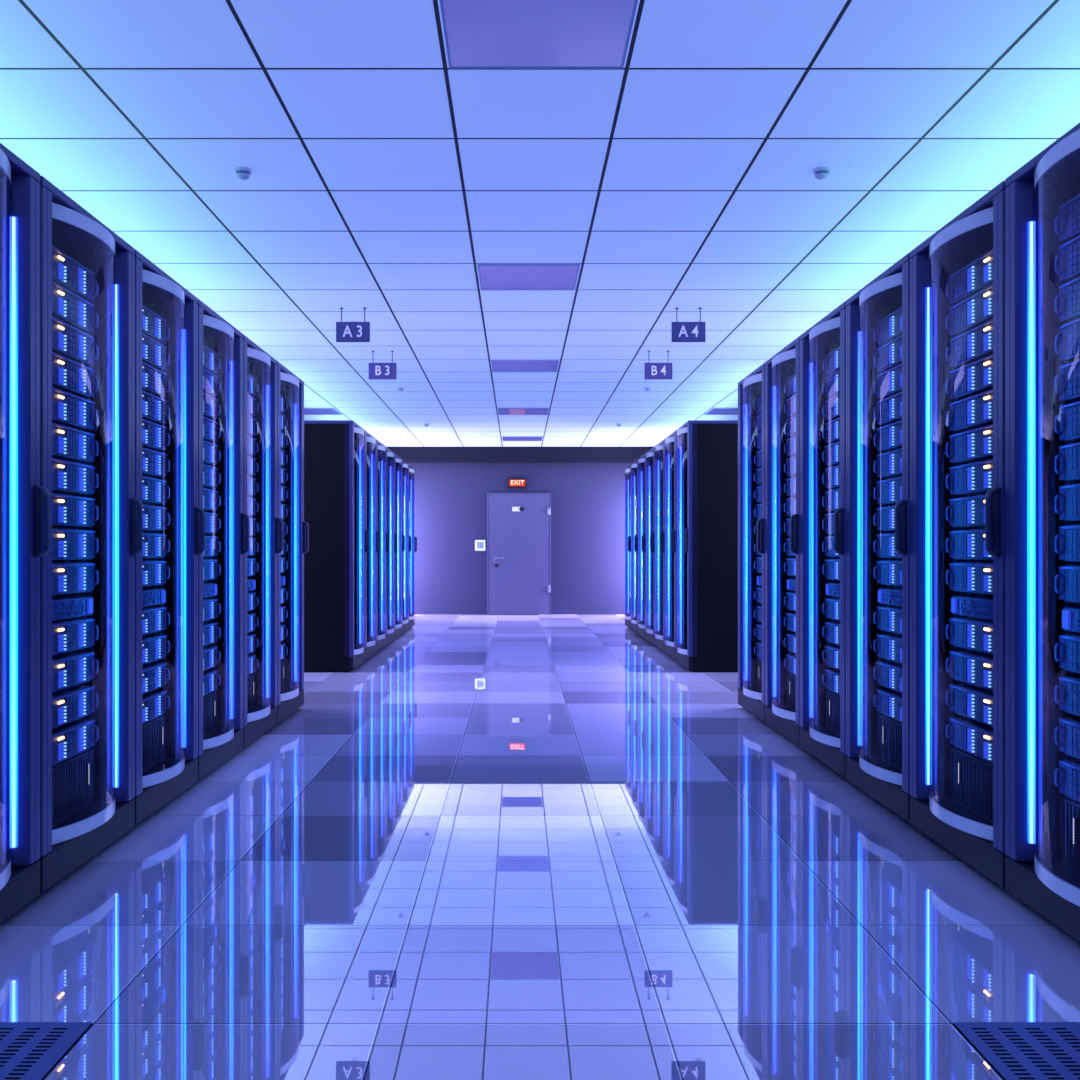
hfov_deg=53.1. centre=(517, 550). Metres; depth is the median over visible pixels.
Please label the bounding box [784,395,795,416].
server
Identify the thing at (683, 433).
light
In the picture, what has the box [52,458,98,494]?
server
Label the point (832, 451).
server
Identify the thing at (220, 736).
rack
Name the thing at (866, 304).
light
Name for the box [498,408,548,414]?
ceiling panel
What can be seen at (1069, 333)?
server
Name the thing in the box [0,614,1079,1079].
floor
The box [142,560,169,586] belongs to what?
server
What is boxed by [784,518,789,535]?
server
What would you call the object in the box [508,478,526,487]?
exit sign
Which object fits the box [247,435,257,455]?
server
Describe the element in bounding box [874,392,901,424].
server
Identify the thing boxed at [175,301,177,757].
light
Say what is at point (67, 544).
server
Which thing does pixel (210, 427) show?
server
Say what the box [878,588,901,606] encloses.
panel
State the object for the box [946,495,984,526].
server
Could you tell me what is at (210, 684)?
server
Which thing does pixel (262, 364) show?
light
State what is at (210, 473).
server
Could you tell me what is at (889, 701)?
server
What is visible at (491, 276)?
ceiling panel
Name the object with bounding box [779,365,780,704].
light
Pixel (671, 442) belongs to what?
light
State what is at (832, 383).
server
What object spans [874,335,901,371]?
server
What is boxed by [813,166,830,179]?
smoke detector
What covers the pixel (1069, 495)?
server
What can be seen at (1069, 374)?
server
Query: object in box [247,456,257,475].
server
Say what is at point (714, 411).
ceiling panel
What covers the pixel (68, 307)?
server
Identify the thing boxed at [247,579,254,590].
panel
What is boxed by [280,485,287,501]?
server
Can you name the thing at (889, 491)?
server
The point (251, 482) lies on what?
server
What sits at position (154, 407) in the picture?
server
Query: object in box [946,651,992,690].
server
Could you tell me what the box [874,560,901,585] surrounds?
server
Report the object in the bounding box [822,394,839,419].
server
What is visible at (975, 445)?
server
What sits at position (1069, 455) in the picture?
server
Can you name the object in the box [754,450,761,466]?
server
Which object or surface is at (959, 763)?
light bar
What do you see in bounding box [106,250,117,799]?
light
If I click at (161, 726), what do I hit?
light bar
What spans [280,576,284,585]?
panel
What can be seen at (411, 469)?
rack
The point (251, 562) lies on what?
server
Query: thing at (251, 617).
server
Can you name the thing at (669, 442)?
rack
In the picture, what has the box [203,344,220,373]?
server
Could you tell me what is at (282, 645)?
server
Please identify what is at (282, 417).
server
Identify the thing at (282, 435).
server
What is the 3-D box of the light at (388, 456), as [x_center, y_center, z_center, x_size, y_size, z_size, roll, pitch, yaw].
[-1.387,-0.087,11.684,0.040,1.880,0.024,0,0,0]
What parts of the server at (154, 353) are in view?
pull handle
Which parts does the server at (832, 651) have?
pull handle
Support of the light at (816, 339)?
attached to the rack at (822, 735)
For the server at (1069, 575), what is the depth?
2.90 m
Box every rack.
[0,143,48,922]
[33,176,142,899]
[130,249,204,829]
[191,299,249,785]
[241,334,282,749]
[273,361,308,726]
[304,420,368,671]
[362,431,379,662]
[373,440,389,654]
[386,447,397,644]
[395,454,404,638]
[402,460,410,633]
[409,465,416,628]
[625,465,630,628]
[631,459,638,634]
[638,454,644,638]
[645,447,653,644]
[654,440,663,651]
[664,431,678,662]
[675,420,737,671]
[738,363,767,724]
[765,336,803,749]
[800,301,850,782]
[846,253,916,828]
[910,181,1012,895]
[1005,123,1079,941]
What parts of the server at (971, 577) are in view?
pull handle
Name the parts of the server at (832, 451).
pull handle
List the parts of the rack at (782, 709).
glass, vent panel, handle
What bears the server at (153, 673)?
on the server at (153, 702)
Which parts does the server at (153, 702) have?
pull handle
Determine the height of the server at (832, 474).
0.098 m
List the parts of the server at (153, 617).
pull handle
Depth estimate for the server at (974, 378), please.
3.52 m
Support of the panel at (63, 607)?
on the server at (69, 634)
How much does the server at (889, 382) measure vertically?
0.098 m
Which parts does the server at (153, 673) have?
pull handle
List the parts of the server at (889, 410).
pull handle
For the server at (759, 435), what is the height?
0.098 m
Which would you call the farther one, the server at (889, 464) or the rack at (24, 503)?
the server at (889, 464)
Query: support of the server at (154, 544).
on the server at (153, 571)
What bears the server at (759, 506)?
on the server
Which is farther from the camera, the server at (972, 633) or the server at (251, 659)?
the server at (251, 659)
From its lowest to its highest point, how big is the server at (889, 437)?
0.098 m
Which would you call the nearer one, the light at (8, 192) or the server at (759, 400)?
the light at (8, 192)
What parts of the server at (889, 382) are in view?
pull handle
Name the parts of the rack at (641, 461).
glass, door, handle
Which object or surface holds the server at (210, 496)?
on the server at (211, 519)
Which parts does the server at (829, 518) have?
pull handle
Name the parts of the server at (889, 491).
pull handle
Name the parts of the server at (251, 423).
pull handle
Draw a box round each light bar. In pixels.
[86,763,88,785]
[161,726,162,744]
[213,700,214,716]
[829,700,830,715]
[883,725,884,743]
[958,762,960,784]
[1073,817,1076,845]
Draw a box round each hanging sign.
[336,308,369,341]
[369,351,396,378]
[644,351,671,378]
[671,308,704,341]
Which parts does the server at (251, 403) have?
pull handle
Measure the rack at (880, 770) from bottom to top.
2.053 m
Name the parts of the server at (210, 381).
pull handle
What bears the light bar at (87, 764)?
attached to the rack at (78, 820)
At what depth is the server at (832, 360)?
5.08 m
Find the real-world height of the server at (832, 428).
0.098 m
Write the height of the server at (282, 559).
0.098 m
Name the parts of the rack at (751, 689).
glass, vent panel, handle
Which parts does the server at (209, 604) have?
pull handle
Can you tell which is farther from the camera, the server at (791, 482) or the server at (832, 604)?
the server at (791, 482)
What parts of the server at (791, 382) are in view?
pull handle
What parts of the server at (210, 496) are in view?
pull handle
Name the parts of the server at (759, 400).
pull handle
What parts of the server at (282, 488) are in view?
pull handle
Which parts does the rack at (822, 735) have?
glass, vent panel, handle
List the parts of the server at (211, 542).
pull handle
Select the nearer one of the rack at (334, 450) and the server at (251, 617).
the server at (251, 617)
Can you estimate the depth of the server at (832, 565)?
5.08 m
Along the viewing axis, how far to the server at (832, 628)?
5.08 m
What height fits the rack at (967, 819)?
2.053 m
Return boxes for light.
[1,174,15,863]
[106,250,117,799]
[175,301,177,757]
[225,337,226,727]
[262,364,263,705]
[291,385,291,687]
[357,433,357,647]
[369,442,371,640]
[379,450,381,634]
[388,456,388,628]
[636,467,636,619]
[661,450,661,634]
[671,442,671,640]
[683,433,683,647]
[750,386,750,687]
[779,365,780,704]
[816,339,817,726]
[865,303,867,755]
[927,254,938,797]
[1029,179,1043,859]
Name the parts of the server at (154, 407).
pull handle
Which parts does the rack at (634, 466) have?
glass, handle, door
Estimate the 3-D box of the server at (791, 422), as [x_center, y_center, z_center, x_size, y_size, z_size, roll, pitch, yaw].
[1.823,-0.672,5.720,0.719,0.098,0.465,0,0,0]
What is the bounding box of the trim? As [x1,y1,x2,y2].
[387,447,652,462]
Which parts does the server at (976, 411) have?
pull handle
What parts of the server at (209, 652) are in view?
pull handle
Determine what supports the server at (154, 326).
on the server at (154, 353)
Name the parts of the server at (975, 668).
pull handle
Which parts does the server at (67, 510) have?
pull handle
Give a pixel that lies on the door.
(518, 524)
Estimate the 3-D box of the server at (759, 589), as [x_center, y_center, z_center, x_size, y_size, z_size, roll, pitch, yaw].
[1.823,0.276,6.468,0.719,0.098,0.465,0,0,0]
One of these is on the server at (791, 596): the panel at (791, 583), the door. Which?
the panel at (791, 583)
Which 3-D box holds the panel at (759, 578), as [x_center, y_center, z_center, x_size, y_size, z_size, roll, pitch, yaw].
[1.678,0.186,6.458,0.408,0.062,0.445,0,0,0]
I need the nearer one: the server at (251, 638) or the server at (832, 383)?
the server at (832, 383)
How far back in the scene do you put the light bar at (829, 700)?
5.11 m
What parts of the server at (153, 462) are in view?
pull handle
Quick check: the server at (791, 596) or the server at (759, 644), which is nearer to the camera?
the server at (791, 596)
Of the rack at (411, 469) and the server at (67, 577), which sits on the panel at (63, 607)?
the server at (67, 577)
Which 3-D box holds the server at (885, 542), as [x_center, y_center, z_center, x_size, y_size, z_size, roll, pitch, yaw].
[1.823,-0.020,4.223,0.719,0.098,0.465,0,0,0]
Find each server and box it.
[52,245,98,300]
[52,281,98,332]
[52,316,98,365]
[52,352,98,397]
[52,387,98,429]
[52,423,98,461]
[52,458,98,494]
[52,493,98,526]
[52,528,98,559]
[52,562,98,594]
[52,618,98,655]
[52,652,98,691]
[52,685,98,728]
[52,719,98,765]
[142,304,169,343]
[142,333,169,369]
[142,362,169,396]
[142,390,169,423]
[142,419,169,450]
[142,447,169,476]
[142,476,169,503]
[142,533,169,557]
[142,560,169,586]
[142,606,169,634]
[142,634,169,664]
[142,662,169,694]
[142,690,169,723]
[143,504,169,530]
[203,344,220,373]
[203,368,220,395]
[203,392,220,418]
[203,416,220,441]
[203,440,220,464]
[203,464,220,487]
[203,488,220,510]
[203,536,220,556]
[203,559,220,580]
[203,598,220,621]
[203,622,220,645]
[203,646,220,670]
[203,670,220,695]
[205,512,220,533]
[247,373,257,395]
[247,394,257,415]
[247,414,257,435]
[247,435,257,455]
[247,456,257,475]
[247,476,257,495]
[247,497,257,515]
[247,538,257,555]
[247,558,257,575]
[247,592,257,611]
[247,613,257,632]
[247,634,257,653]
[247,655,257,675]
[249,517,257,535]
[280,395,287,412]
[280,413,287,430]
[280,431,287,448]
[280,449,287,466]
[280,467,287,483]
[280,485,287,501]
[280,503,287,519]
[280,539,287,554]
[280,557,287,572]
[280,587,287,603]
[280,606,287,622]
[280,624,287,641]
[280,643,287,659]
[283,522,287,537]
[754,396,761,413]
[754,414,761,431]
[754,432,761,449]
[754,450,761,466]
[754,468,761,484]
[754,486,761,501]
[754,504,761,519]
[754,557,761,572]
[754,587,761,603]
[754,606,761,621]
[754,624,761,640]
[754,642,761,659]
[784,374,795,396]
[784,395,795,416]
[784,415,795,436]
[784,436,795,456]
[784,456,795,475]
[784,477,795,495]
[784,497,795,515]
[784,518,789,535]
[784,538,795,555]
[784,558,795,575]
[784,592,795,610]
[784,613,795,631]
[784,633,795,653]
[784,654,795,674]
[822,346,839,374]
[822,370,839,397]
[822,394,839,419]
[822,417,839,442]
[822,441,839,465]
[822,465,839,488]
[822,488,839,510]
[822,513,833,533]
[822,536,839,556]
[822,559,839,579]
[822,598,839,620]
[822,622,839,644]
[822,645,839,669]
[822,669,839,694]
[874,307,901,345]
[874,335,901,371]
[874,363,901,397]
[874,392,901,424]
[874,420,901,450]
[874,448,901,477]
[874,477,901,504]
[874,505,894,530]
[874,533,901,557]
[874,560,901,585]
[874,606,901,633]
[874,634,901,663]
[874,661,901,692]
[874,689,901,721]
[946,249,992,303]
[946,284,992,335]
[946,319,992,367]
[946,354,992,398]
[946,389,992,430]
[946,424,992,462]
[946,459,992,494]
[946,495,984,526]
[946,529,992,559]
[946,562,992,594]
[946,617,992,653]
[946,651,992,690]
[946,684,992,726]
[946,717,992,762]
[1054,194,1079,241]
[1054,235,1079,281]
[1054,277,1079,320]
[1054,318,1079,360]
[1054,360,1079,400]
[1054,401,1079,440]
[1054,442,1079,480]
[1054,483,1079,520]
[1054,525,1079,561]
[1054,565,1079,602]
[1054,634,1079,672]
[1054,676,1079,715]
[1054,718,1079,758]
[1054,759,1079,801]
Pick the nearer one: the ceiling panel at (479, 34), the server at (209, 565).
the ceiling panel at (479, 34)
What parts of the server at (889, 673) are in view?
pull handle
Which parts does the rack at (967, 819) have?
glass, vent panel, handle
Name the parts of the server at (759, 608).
pull handle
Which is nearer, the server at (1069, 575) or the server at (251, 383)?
the server at (1069, 575)
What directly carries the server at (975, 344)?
on the server at (974, 378)
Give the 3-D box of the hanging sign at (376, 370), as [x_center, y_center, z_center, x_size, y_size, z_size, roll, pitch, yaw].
[-1.081,-1.479,8.620,0.222,0.226,0.026,0,0,0]
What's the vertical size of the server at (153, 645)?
0.098 m
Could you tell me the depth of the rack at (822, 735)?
5.25 m
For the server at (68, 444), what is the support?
on the server at (68, 477)
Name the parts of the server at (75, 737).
pull handle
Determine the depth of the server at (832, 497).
5.08 m
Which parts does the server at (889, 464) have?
pull handle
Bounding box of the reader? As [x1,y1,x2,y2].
[475,540,484,550]
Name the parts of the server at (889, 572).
pull handle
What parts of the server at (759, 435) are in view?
pull handle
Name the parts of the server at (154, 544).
pull handle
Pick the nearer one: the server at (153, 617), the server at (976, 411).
the server at (976, 411)
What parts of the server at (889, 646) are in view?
pull handle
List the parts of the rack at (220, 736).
vent panel, glass, handle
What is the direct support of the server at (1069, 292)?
on the server at (1069, 333)
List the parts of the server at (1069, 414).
pull handle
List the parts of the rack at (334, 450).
door, glass, handle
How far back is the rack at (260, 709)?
5.95 m
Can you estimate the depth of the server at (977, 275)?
3.52 m
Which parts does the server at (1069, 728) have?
pull handle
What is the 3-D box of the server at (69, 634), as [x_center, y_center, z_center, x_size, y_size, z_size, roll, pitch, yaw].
[-1.778,0.276,3.432,0.719,0.098,0.465,0,0,0]
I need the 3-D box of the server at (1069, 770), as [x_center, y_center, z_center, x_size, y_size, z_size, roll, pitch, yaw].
[1.823,0.617,2.725,0.719,0.098,0.465,0,0,0]
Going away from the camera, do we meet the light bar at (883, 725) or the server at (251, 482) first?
the light bar at (883, 725)
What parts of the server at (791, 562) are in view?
pull handle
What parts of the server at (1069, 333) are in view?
pull handle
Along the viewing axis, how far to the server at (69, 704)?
3.48 m
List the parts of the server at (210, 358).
pull handle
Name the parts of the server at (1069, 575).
pull handle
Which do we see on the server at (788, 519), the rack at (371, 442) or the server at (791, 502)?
the server at (791, 502)
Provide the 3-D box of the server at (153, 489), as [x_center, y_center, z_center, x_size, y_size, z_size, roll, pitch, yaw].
[-1.778,-0.237,4.181,0.719,0.098,0.465,0,0,0]
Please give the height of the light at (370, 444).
1.880 m
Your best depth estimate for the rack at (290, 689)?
6.70 m
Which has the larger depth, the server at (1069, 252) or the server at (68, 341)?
the server at (68, 341)
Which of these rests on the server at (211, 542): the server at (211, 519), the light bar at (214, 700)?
the server at (211, 519)
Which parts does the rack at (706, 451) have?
glass, door, handle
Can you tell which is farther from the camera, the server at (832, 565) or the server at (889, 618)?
the server at (832, 565)
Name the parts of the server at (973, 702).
pull handle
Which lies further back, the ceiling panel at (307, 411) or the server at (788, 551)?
the ceiling panel at (307, 411)
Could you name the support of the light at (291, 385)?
attached to the rack at (290, 689)
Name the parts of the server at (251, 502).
pull handle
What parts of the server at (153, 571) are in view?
pull handle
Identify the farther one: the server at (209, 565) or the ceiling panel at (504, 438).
the ceiling panel at (504, 438)
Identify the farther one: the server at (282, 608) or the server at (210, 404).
the server at (282, 608)
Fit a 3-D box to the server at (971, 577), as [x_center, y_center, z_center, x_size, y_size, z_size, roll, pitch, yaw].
[1.823,0.089,3.474,0.719,0.098,0.465,0,0,0]
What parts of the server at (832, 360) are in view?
pull handle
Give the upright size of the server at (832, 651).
0.098 m
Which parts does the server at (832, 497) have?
pull handle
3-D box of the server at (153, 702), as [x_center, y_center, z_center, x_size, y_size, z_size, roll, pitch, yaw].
[-1.778,0.617,4.181,0.719,0.098,0.465,0,0,0]
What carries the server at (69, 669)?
on the server at (69, 704)
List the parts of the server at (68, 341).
pull handle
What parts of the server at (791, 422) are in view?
pull handle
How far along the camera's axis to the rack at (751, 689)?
6.72 m
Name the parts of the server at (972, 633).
pull handle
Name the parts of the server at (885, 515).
pull handle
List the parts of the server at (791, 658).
pull handle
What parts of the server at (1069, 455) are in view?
pull handle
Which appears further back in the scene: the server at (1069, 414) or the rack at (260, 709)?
the rack at (260, 709)
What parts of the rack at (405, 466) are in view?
glass, handle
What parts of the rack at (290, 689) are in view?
vent panel, door, glass, handle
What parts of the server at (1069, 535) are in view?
pull handle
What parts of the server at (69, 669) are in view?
pull handle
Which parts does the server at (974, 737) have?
pull handle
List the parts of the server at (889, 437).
pull handle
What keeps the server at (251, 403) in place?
on the server at (251, 423)
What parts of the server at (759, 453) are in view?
pull handle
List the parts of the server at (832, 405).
pull handle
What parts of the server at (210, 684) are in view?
pull handle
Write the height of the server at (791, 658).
0.098 m
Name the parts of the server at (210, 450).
pull handle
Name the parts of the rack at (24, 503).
glass, handle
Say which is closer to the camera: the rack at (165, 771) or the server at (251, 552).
the rack at (165, 771)
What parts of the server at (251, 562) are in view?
pull handle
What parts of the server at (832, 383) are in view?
pull handle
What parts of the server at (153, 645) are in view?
pull handle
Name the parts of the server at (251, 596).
pull handle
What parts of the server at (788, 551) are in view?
pull handle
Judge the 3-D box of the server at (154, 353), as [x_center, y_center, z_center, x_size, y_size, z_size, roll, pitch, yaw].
[-1.778,-0.781,4.181,0.719,0.098,0.465,0,0,0]
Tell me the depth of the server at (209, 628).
5.03 m
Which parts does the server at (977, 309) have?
pull handle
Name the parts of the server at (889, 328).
pull handle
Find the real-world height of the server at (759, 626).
0.098 m
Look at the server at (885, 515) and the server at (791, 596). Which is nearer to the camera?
the server at (885, 515)
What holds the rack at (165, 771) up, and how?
on the floor
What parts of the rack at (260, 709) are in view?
vent panel, glass, handle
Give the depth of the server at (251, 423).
5.80 m
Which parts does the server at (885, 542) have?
pull handle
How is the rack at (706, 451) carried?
on the floor
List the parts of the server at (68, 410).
pull handle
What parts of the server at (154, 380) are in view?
pull handle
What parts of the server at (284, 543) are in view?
pull handle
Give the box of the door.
[487,493,550,614]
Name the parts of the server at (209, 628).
pull handle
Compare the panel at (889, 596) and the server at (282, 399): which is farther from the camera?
the server at (282, 399)
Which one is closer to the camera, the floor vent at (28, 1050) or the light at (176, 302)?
the floor vent at (28, 1050)
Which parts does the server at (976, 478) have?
pull handle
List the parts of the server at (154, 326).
pull handle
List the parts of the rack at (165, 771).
vent panel, glass, handle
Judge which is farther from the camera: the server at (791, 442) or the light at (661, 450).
the light at (661, 450)
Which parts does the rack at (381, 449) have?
door, glass, handle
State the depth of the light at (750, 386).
6.72 m
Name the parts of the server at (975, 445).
pull handle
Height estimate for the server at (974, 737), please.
0.098 m
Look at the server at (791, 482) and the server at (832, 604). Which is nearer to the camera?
the server at (832, 604)
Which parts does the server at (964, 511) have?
pull handle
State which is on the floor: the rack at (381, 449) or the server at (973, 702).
the rack at (381, 449)
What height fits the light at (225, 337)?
1.880 m
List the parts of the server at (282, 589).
pull handle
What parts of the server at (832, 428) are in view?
pull handle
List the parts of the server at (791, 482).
pull handle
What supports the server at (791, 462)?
on the server at (791, 482)
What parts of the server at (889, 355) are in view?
pull handle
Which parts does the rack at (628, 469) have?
glass, door, handle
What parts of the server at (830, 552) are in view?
pull handle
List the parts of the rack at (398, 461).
door, glass, handle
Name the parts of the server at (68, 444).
pull handle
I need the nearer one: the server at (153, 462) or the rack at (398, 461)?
the server at (153, 462)
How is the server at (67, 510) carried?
on the server at (67, 544)
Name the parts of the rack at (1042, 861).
glass, vent panel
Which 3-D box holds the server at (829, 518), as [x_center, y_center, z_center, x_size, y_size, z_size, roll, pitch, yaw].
[1.823,-0.128,4.971,0.719,0.098,0.465,0,0,0]
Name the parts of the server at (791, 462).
pull handle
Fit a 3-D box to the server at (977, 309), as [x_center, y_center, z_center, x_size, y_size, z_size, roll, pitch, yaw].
[1.823,-0.781,3.474,0.719,0.098,0.465,0,0,0]
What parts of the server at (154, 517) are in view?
pull handle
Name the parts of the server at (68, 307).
pull handle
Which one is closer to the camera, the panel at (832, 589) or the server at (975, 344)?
the server at (975, 344)
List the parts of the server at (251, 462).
pull handle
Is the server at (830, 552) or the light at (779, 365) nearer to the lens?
the server at (830, 552)
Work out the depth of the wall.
16.76 m
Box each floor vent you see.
[0,1022,92,1079]
[953,1022,1079,1079]
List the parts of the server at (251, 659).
pull handle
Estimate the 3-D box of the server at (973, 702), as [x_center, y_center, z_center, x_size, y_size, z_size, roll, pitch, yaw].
[1.823,0.503,3.474,0.719,0.098,0.465,0,0,0]
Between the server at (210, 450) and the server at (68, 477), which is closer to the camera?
the server at (68, 477)
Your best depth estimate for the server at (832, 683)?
5.08 m
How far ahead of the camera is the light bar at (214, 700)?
5.09 m
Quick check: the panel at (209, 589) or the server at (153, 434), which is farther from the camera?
the panel at (209, 589)
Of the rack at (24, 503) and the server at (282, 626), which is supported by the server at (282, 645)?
the server at (282, 626)
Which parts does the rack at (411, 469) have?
door, glass, handle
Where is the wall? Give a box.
[408,463,631,613]
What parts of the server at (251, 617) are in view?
pull handle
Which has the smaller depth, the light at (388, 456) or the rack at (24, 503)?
the rack at (24, 503)
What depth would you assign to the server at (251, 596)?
5.80 m
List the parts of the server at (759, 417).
pull handle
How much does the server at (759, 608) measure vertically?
0.098 m
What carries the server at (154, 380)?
on the server at (154, 407)
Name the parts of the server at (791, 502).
pull handle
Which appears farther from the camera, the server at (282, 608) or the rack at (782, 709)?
the server at (282, 608)
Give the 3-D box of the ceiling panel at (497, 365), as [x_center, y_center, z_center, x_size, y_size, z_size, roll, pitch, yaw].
[0.060,-1.589,9.316,0.572,0.007,0.574,0,0,0]
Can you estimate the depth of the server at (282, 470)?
6.59 m
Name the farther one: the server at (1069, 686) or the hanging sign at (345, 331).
the hanging sign at (345, 331)
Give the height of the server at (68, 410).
0.098 m
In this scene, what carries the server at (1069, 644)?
on the server at (1069, 686)
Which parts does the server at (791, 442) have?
pull handle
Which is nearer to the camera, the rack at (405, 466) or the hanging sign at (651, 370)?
the hanging sign at (651, 370)
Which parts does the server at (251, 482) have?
pull handle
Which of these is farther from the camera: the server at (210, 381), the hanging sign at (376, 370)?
the hanging sign at (376, 370)
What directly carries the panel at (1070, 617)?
on the server at (1069, 644)
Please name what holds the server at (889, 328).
on the server at (889, 355)
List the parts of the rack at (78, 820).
vent panel, glass, handle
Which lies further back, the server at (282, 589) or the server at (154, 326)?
the server at (282, 589)
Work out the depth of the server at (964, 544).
3.54 m
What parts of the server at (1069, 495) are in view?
pull handle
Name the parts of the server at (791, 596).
pull handle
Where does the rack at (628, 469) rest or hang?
on the floor
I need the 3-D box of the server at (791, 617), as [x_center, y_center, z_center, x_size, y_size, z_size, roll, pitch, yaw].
[1.823,0.390,5.720,0.719,0.098,0.465,0,0,0]
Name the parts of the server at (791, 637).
pull handle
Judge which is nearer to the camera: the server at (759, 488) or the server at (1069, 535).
the server at (1069, 535)
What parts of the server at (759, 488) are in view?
pull handle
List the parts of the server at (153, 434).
pull handle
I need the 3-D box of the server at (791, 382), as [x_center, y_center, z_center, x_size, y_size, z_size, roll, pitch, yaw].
[1.823,-0.890,5.720,0.719,0.098,0.465,0,0,0]
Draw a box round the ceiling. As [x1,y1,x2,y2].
[0,0,1079,446]
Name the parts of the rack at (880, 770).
glass, vent panel, handle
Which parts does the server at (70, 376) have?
pull handle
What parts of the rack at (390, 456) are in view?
glass, handle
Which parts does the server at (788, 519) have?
pull handle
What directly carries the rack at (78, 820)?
on the floor
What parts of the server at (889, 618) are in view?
pull handle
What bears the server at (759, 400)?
on the server at (759, 417)
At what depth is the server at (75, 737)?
3.48 m
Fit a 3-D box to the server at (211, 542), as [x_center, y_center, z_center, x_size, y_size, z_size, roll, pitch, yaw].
[-1.778,-0.020,4.929,0.719,0.098,0.465,0,0,0]
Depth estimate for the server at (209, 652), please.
5.03 m
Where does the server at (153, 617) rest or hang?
on the server at (153, 645)
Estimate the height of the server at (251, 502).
0.098 m
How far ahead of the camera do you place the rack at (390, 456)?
11.67 m
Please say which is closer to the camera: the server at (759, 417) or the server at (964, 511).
the server at (964, 511)
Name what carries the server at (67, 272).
on the server at (68, 307)
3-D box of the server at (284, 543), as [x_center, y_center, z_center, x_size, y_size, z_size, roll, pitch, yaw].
[-1.778,-0.020,6.426,0.719,0.098,0.465,0,0,0]
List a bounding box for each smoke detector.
[234,166,251,179]
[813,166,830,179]
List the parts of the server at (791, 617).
pull handle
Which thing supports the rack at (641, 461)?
on the floor
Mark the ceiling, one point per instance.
(681, 176)
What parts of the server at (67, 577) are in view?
pull handle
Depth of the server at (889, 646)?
4.31 m
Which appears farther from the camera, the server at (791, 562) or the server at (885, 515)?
the server at (791, 562)
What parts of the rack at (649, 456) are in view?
glass, handle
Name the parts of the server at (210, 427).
pull handle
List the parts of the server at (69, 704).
pull handle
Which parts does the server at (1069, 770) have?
pull handle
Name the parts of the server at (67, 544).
pull handle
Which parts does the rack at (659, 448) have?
glass, handle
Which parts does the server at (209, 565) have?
pull handle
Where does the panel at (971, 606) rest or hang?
on the server at (972, 633)
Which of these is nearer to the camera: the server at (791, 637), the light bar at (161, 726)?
the light bar at (161, 726)
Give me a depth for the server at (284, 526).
6.64 m
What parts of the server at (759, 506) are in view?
pull handle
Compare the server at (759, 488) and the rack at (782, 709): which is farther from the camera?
the server at (759, 488)
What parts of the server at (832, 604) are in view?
pull handle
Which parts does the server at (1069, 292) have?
pull handle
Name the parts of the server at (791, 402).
pull handle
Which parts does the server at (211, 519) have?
pull handle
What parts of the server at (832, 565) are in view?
pull handle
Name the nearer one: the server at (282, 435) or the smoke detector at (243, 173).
the smoke detector at (243, 173)
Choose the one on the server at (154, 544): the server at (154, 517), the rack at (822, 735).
the server at (154, 517)
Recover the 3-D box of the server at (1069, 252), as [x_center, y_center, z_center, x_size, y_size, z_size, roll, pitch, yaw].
[1.823,-0.781,2.725,0.719,0.098,0.465,0,0,0]
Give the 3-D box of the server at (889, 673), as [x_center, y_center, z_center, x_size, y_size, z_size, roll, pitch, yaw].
[1.823,0.503,4.223,0.719,0.098,0.465,0,0,0]
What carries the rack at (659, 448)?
on the floor
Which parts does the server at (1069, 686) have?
pull handle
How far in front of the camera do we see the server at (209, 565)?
5.03 m
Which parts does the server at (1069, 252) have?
pull handle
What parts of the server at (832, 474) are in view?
pull handle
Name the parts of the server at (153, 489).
pull handle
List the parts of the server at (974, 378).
pull handle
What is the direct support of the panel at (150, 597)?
on the server at (153, 617)
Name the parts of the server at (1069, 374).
pull handle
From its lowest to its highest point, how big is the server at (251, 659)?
0.098 m
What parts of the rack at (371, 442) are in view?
door, glass, handle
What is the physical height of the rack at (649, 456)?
2.053 m
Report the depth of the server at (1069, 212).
2.90 m
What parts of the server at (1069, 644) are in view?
pull handle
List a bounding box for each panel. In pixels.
[52,596,92,620]
[142,589,165,606]
[203,583,216,597]
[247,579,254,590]
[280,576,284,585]
[304,408,341,414]
[440,0,637,68]
[477,264,579,289]
[491,360,558,371]
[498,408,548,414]
[502,436,542,440]
[704,408,737,414]
[757,576,761,585]
[787,579,795,590]
[826,583,839,597]
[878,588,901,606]
[951,596,992,619]
[1062,608,1079,632]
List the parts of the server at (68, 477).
pull handle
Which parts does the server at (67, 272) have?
pull handle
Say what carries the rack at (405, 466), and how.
on the floor
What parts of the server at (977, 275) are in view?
pull handle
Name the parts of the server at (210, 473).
pull handle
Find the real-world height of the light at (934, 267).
1.880 m
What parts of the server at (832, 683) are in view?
pull handle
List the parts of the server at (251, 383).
pull handle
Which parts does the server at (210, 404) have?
pull handle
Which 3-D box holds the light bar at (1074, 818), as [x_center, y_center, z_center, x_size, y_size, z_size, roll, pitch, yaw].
[1.478,0.746,2.868,0.008,0.075,0.012,0,0,0]
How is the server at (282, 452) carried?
on the server at (282, 470)
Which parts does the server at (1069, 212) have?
pull handle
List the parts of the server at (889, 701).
pull handle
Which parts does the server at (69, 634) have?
pull handle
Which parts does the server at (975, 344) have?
pull handle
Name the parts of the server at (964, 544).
pull handle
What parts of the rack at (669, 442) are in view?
glass, door, handle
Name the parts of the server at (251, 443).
pull handle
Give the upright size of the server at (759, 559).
0.098 m
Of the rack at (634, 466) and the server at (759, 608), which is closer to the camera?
the server at (759, 608)
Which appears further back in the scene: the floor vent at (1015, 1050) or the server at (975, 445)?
the server at (975, 445)
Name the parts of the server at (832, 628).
pull handle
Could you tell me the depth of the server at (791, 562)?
5.85 m

